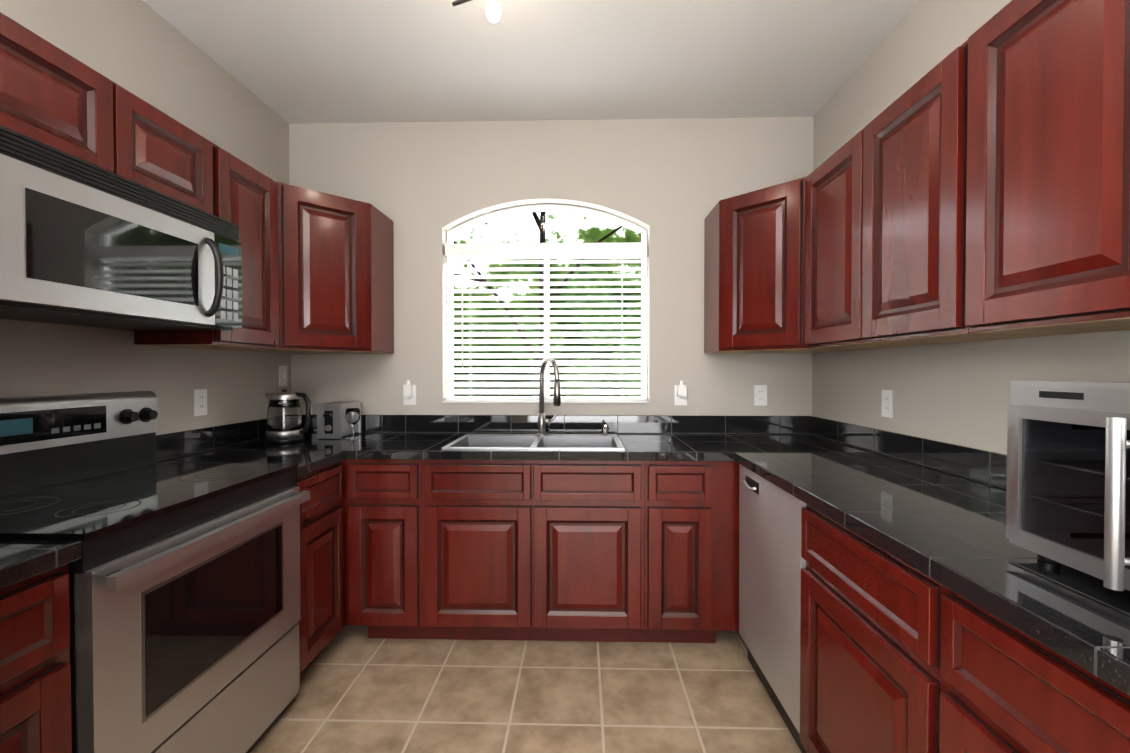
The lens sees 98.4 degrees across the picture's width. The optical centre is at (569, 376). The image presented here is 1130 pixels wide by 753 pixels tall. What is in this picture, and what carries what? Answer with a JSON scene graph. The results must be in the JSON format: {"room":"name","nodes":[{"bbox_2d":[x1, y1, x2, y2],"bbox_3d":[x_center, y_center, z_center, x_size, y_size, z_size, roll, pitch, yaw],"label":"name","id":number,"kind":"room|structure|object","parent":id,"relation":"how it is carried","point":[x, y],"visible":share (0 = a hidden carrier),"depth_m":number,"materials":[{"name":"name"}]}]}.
{"room":"kitchen","nodes":[
{"label":"kitchen","id":0,"kind":"room"},
{"bbox_2d":[0,0,290,434],"bbox_3d":[-1.754,-0.079,0.112,0.120,2.700,5.460,0,1,1],"label":"wall","id":1,"kind":"structure","parent":0,"point":[142,50],"depth_m":1.94,"materials":[{"name":"grey paint"}]},
{"bbox_2d":[0,12,143,184],"bbox_3d":[-1.499,-0.716,1.266,0.322,0.315,0.448,0,1,1],"label":"upper cabinet","id":2,"kind":"object","parent":1,"relation":"attached to","point":[48,96],"depth_m":1.30,"materials":[{"name":"brown wood"}]},
{"bbox_2d":[0,125,241,330],"bbox_3d":[-1.416,-0.362,1.438,0.476,0.391,0.779,0,1,1],"label":"microwave","id":3,"kind":"object","parent":2,"relation":"attached to","point":[84,243],"visible":1,"depth_m":1.31,"materials":[{"name":"silver metal"}]},
{"bbox_2d":[140,98,215,215],"bbox_3d":[-1.490,-0.720,1.605,0.322,0.315,0.450,0,1,1],"label":"upper cabinet","id":4,"kind":"object","parent":1,"relation":"attached to","point":[178,163],"depth_m":1.65,"materials":[{"name":"brown wood"}]},
{"bbox_2d":[193,389,206,415],"bbox_3d":[-1.635,0.115,2.162,0.007,0.116,0.072,0,1,1],"label":"electrical outlet","id":5,"kind":"object","parent":1,"relation":"attached to","point":[200,401],"visible":1,"depth_m":2.16,"materials":[{"name":"white plastic"}]},
{"bbox_2d":[134,145,283,351],"bbox_3d":[-1.451,-0.504,2.056,0.376,0.760,0.448,0,1,1],"label":"upper cabinet","id":6,"kind":"object","parent":1,"relation":"attached to","point":[247,198],"depth_m":2.04,"materials":[{"name":"brown wood"}]},
{"bbox_2d":[279,366,286,385],"bbox_3d":[-1.617,-0.003,2.761,0.014,0.116,0.072,0,1,1],"label":"light switch","id":7,"kind":"object","parent":1,"relation":"attached to","point":[282,375],"visible":1,"depth_m":2.75,"materials":[{"name":"white plastic"}]},
{"bbox_2d":[268,184,393,353],"bbox_3d":[-1.325,-0.509,2.483,0.606,0.760,0.678,0,1,1],"label":"upper cabinet","id":8,"kind":"object","parent":1,"relation":"attached to","point":[317,272],"depth_m":2.38,"materials":[{"name":"brown wood"}]},
{"bbox_2d":[250,625,801,752],"bbox_3d":[-0.194,1.321,0.114,3.240,0.100,5.750,0,1,1],"label":"floor","id":9,"kind":"structure","parent":0,"point":[360,691],"depth_m":1.88,"materials":[{"name":"tile"}]},
{"bbox_2d":[0,564,71,752],"bbox_3d":[-1.361,0.826,0.902,0.616,0.870,0.308,0,1,1],"label":"base cabinet","id":10,"kind":"object","parent":9,"relation":"on","point":[35,693],"depth_m":0.97,"materials":[{"name":"brown wood"}]},
{"bbox_2d":[0,540,81,588],"bbox_3d":[-1.357,0.371,0.896,0.626,0.040,0.308,0,1,1],"label":"countertop","id":11,"kind":"structure","parent":10,"relation":"on","point":[20,560],"depth_m":0.98,"materials":[{"name":"stone"}]},
{"bbox_2d":[0,391,309,752],"bbox_3d":[-1.302,0.657,1.448,0.655,1.195,0.783,0,1,1],"label":"range","id":12,"kind":"object","parent":9,"relation":"on","point":[184,589],"visible":0.96,"depth_m":1.38,"materials":[{"name":"silver metal"}]},
{"bbox_2d":[296,461,344,675],"bbox_3d":[-1.331,0.811,2.044,0.616,0.870,0.394,0,1,1],"label":"base cabinet","id":13,"kind":"object","parent":9,"relation":"on","point":[322,517],"depth_m":2.02,"materials":[{"name":"brown wood"}]},
{"bbox_2d":[342,459,361,624],"bbox_3d":[-1.283,0.805,2.530,0.689,0.870,0.616,0,1,1],"label":"base cabinet","id":14,"kind":"object","parent":9,"relation":"on","point":[352,501],"depth_m":2.22,"materials":[{"name":"brown wood"}]},
{"bbox_2d":[156,445,347,476],"bbox_3d":[-1.325,0.357,2.014,0.630,0.040,0.347,0,1,1],"label":"countertop","id":15,"kind":"structure","parent":14,"relation":"on","point":[309,458],"depth_m":2.07,"materials":[{"name":"stone"}]},
{"bbox_2d":[156,418,266,461],"bbox_3d":[-1.624,0.280,2.336,0.015,0.104,0.977,0,1,1],"label":"backsplash","id":16,"kind":"structure","parent":15,"relation":"on","point":[182,443],"depth_m":2.19,"materials":[{"name":"tile"}]},
{"bbox_2d":[237,433,731,460],"bbox_3d":[-0.457,0.351,2.496,2.340,0.040,0.630,0,1,1],"label":"countertop","id":17,"kind":"structure","parent":14,"relation":"on","point":[387,446],"depth_m":2.23,"materials":[{"name":"stone"}]},
{"bbox_2d":[265,389,310,443],"bbox_3d":[-1.429,0.198,2.478,0.230,0.265,0.176,0,1,1],"label":"kettle","id":18,"kind":"object","parent":17,"relation":"on","point":[284,418],"visible":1,"depth_m":2.42,"materials":[{"name":"silver metal"}]},
{"bbox_2d":[317,401,360,438],"bbox_3d":[-1.255,0.235,2.658,0.125,0.186,0.262,0,1,1],"label":"toaster","id":19,"kind":"object","parent":17,"relation":"on","point":[332,423],"visible":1,"depth_m":2.55,"materials":[{"name":"silver metal"}]},
{"bbox_2d":[345,408,360,439],"bbox_3d":[-1.142,0.249,2.571,0.076,0.160,0.076,0,1,1],"label":"wine glass","id":20,"kind":"object","parent":17,"relation":"on","point":[352,416],"visible":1,"depth_m":2.55,"materials":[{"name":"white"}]},
{"bbox_2d":[441,434,623,449],"bbox_3d":[-0.162,0.420,2.483,0.840,0.191,0.500,0,1,1],"label":"sink","id":21,"kind":"object","parent":17,"relation":"in","point":[547,441],"visible":0.17,"depth_m":2.63,"materials":[{"name":"silver metal"}]},
{"bbox_2d":[302,415,807,433],"bbox_3d":[-0.134,0.274,2.795,2.970,0.104,0.013,0,1,1],"label":"backsplash","id":22,"kind":"structure","parent":17,"relation":"on","point":[562,424],"depth_m":2.78,"materials":[{"name":"tile"}]},
{"bbox_2d":[536,357,607,435],"bbox_3d":[0.013,0.109,2.596,0.394,0.428,0.230,0,1,1],"label":"faucet","id":23,"kind":"object","parent":17,"relation":"on","point":[543,421],"visible":1,"depth_m":2.66,"materials":[{"name":"silver metal"}]},
{"bbox_2d":[362,459,457,638],"bbox_3d":[-0.833,0.805,2.518,0.333,0.870,0.616,0,1,1],"label":"base cabinet","id":24,"kind":"object","parent":9,"relation":"on","point":[410,507],"depth_m":2.21,"materials":[{"name":"brown wood"}]},
{"bbox_2d":[630,461,717,642],"bbox_3d":[0.498,0.806,2.483,0.299,0.870,0.616,0,1,1],"label":"base cabinet","id":25,"kind":"object","parent":9,"relation":"on","point":[674,504],"depth_m":2.18,"materials":[{"name":"brown wood"}]},
{"bbox_2d":[718,461,738,630],"bbox_3d":[0.975,0.806,2.471,0.779,0.870,0.616,0,1,1],"label":"base cabinet","id":26,"kind":"object","parent":9,"relation":"on","point":[728,471],"depth_m":2.19,"materials":[{"name":"brown wood"}]},
{"bbox_2d":[708,434,1129,695],"bbox_3d":[1.002,0.369,1.069,0.652,0.040,3.406,0,1,1],"label":"countertop","id":27,"kind":"structure","parent":26,"relation":"on","point":[946,529],"depth_m":1.08,"materials":[{"name":"stone"}]},
{"bbox_2d":[808,416,1006,489],"bbox_3d":[1.320,0.296,1.060,0.015,0.104,3.406,0,1,1],"label":"backsplash","id":28,"kind":"structure","parent":27,"relation":"on","point":[984,466],"depth_m":1.84,"materials":[{"name":"tile"}]},
{"bbox_2d":[1006,380,1129,590],"bbox_3d":[1.045,0.182,0.698,0.485,0.342,0.530,0,1,1],"label":"wine cooler","id":29,"kind":"object","parent":27,"relation":"on","point":[1068,477],"visible":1,"depth_m":0.86,"materials":[{"name":"silver metal"}]},
{"bbox_2d":[739,465,806,752],"bbox_3d":[1.032,0.816,1.837,0.620,0.866,0.602,0,1,1],"label":"dishwasher","id":30,"kind":"object","parent":9,"relation":"on","point":[772,562],"visible":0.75,"depth_m":1.77,"materials":[{"name":"silver metal"}]},
{"bbox_2d":[800,504,898,752],"bbox_3d":[1.023,0.822,1.199,0.616,0.870,0.661,0,1,1],"label":"base cabinet","id":31,"kind":"object","parent":9,"relation":"on","point":[850,584],"depth_m":1.27,"materials":[{"name":"brown wood"}]},
{"bbox_2d":[895,559,1129,752],"bbox_3d":[1.008,0.830,0.641,0.616,0.870,0.746,0,1,1],"label":"base cabinet","id":32,"kind":"object","parent":9,"relation":"on","point":[897,655],"depth_m":0.84,"materials":[{"name":"brown wood"}]},
{"bbox_2d":[143,0,919,123],"bbox_3d":[-0.194,-1.478,0.078,3.240,0.100,5.750,0,1,1],"label":"ceiling","id":33,"kind":"structure","parent":0,"point":[328,61],"depth_m":2.20,"materials":[{"name":"white paint"}]},
{"bbox_2d":[452,0,471,6],"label":"track light","id":34,"kind":"object","parent":33,"relation":"attached to","point":[458,2],"depth_m":1.79,"materials":[{"name":"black metal"}]},
{"bbox_2d":[486,0,500,22],"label":"track light","id":35,"kind":"object","parent":33,"relation":"attached to","point":[493,12],"depth_m":1.72,"materials":[{"name":"white glass"}]},
{"bbox_2d":[289,117,813,415],"bbox_3d":[-0.121,-0.114,2.885,3.240,2.700,0.170,0,1,1],"label":"wall","id":36,"kind":"structure","parent":0,"point":[668,185],"depth_m":2.79,"materials":[{"name":"grey paint"}]},
{"bbox_2d":[403,380,415,404],"bbox_3d":[-0.923,0.093,2.800,0.072,0.143,0.044,0,1,1],"label":"electrical outlet","id":37,"kind":"object","parent":36,"relation":"attached to","point":[409,394],"visible":1,"depth_m":2.82,"materials":[{"name":"white plastic"}]},
{"bbox_2d":[443,204,648,402],"bbox_3d":[-0.136,-0.433,2.858,1.186,1.168,0.147,0,1,1],"label":"window","id":38,"kind":"structure","parent":36,"relation":"in","point":[469,224],"depth_m":2.88,"materials":[{"name":"white plastic"}]},
{"bbox_2d":[445,242,646,399],"bbox_3d":[-0.136,-0.316,2.841,1.166,0.906,0.064,0,1,1],"label":"window blinds","id":39,"kind":"object","parent":38,"relation":"attached to","point":[542,249],"visible":0.9,"depth_m":2.84,"materials":[{"name":"white plastic"}]},
{"bbox_2d":[674,380,686,404],"bbox_3d":[0.636,0.094,2.760,0.072,0.143,0.044,0,1,1],"label":"electrical outlet","id":40,"kind":"object","parent":36,"relation":"attached to","point":[680,394],"visible":0.98,"depth_m":2.77,"materials":[{"name":"white plastic"}]},
{"bbox_2d":[754,385,766,405],"bbox_3d":[1.086,0.107,2.766,0.072,0.116,0.007,0,1,1],"label":"electrical outlet","id":41,"kind":"object","parent":36,"relation":"attached to","point":[760,395],"visible":1,"depth_m":2.77,"materials":[{"name":"white plastic"}]},
{"bbox_2d":[812,0,1129,454],"bbox_3d":[1.365,-0.077,0.031,0.120,2.700,5.460,0,1,1],"label":"wall","id":42,"kind":"structure","parent":0,"point":[959,393],"depth_m":1.83,"materials":[{"name":"grey paint"}]},
{"bbox_2d":[704,180,822,352],"bbox_3d":[1.060,-0.508,2.421,0.606,0.760,0.679,0,1,1],"label":"upper cabinet","id":43,"kind":"object","parent":42,"relation":"attached to","point":[750,238],"depth_m":2.33,"materials":[{"name":"brown wood"}]},
{"bbox_2d":[796,121,877,351],"bbox_3d":[1.162,-0.502,1.925,0.376,0.760,0.573,0,1,1],"label":"upper cabinet","id":44,"kind":"object","parent":42,"relation":"attached to","point":[834,201],"depth_m":1.89,"materials":[{"name":"brown wood"}]},
{"bbox_2d":[882,390,892,417],"bbox_3d":[1.353,0.116,2.074,0.007,0.116,0.072,0,1,1],"label":"electrical outlet","id":45,"kind":"object","parent":42,"relation":"attached to","point":[887,403],"visible":1,"depth_m":2.07,"materials":[{"name":"white plastic"}]},
{"bbox_2d":[864,69,986,347],"bbox_3d":[1.178,-0.496,1.471,0.322,0.760,0.586,0,1,1],"label":"upper cabinet","id":46,"kind":"object","parent":42,"relation":"attached to","point":[901,276],"depth_m":1.50,"materials":[{"name":"brown wood"}]},
{"bbox_2d":[928,0,1129,339],"bbox_3d":[1.166,-0.491,1.032,0.322,0.760,0.588,0,1,1],"label":"upper cabinet","id":47,"kind":"object","parent":42,"relation":"attached to","point":[975,186],"depth_m":1.08,"materials":[{"name":"brown wood"}]},
{"bbox_2d":[1112,0,1129,323],"bbox_3d":[1.154,-0.485,0.571,0.322,0.760,0.586,0,1,1],"label":"upper cabinet","id":48,"kind":"object","parent":42,"relation":"attached to","point":[1120,54],"depth_m":0.89,"materials":[{"name":"brown wood"}]},
{"label":"outside","id":49,"kind":"structure","parent":0,"visible":0},
{"bbox_2d":[453,211,641,396],"bbox_3d":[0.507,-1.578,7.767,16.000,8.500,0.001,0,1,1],"label":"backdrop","id":50,"kind":"structure","parent":49,"point":[523,231],"depth_m":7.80,"materials":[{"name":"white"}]},
{"label":"ground","id":51,"kind":"structure","parent":49,"visible":0},
{"bbox_2d":[453,211,640,396],"bbox_3d":[0.287,-0.997,5.411,4.048,5.201,1.878,0,1,1],"label":"tree","id":52,"kind":"object","parent":51,"relation":"on","point":[541,221],"depth_m":5.37,"materials":[{"name":"green plant"}]}
]}

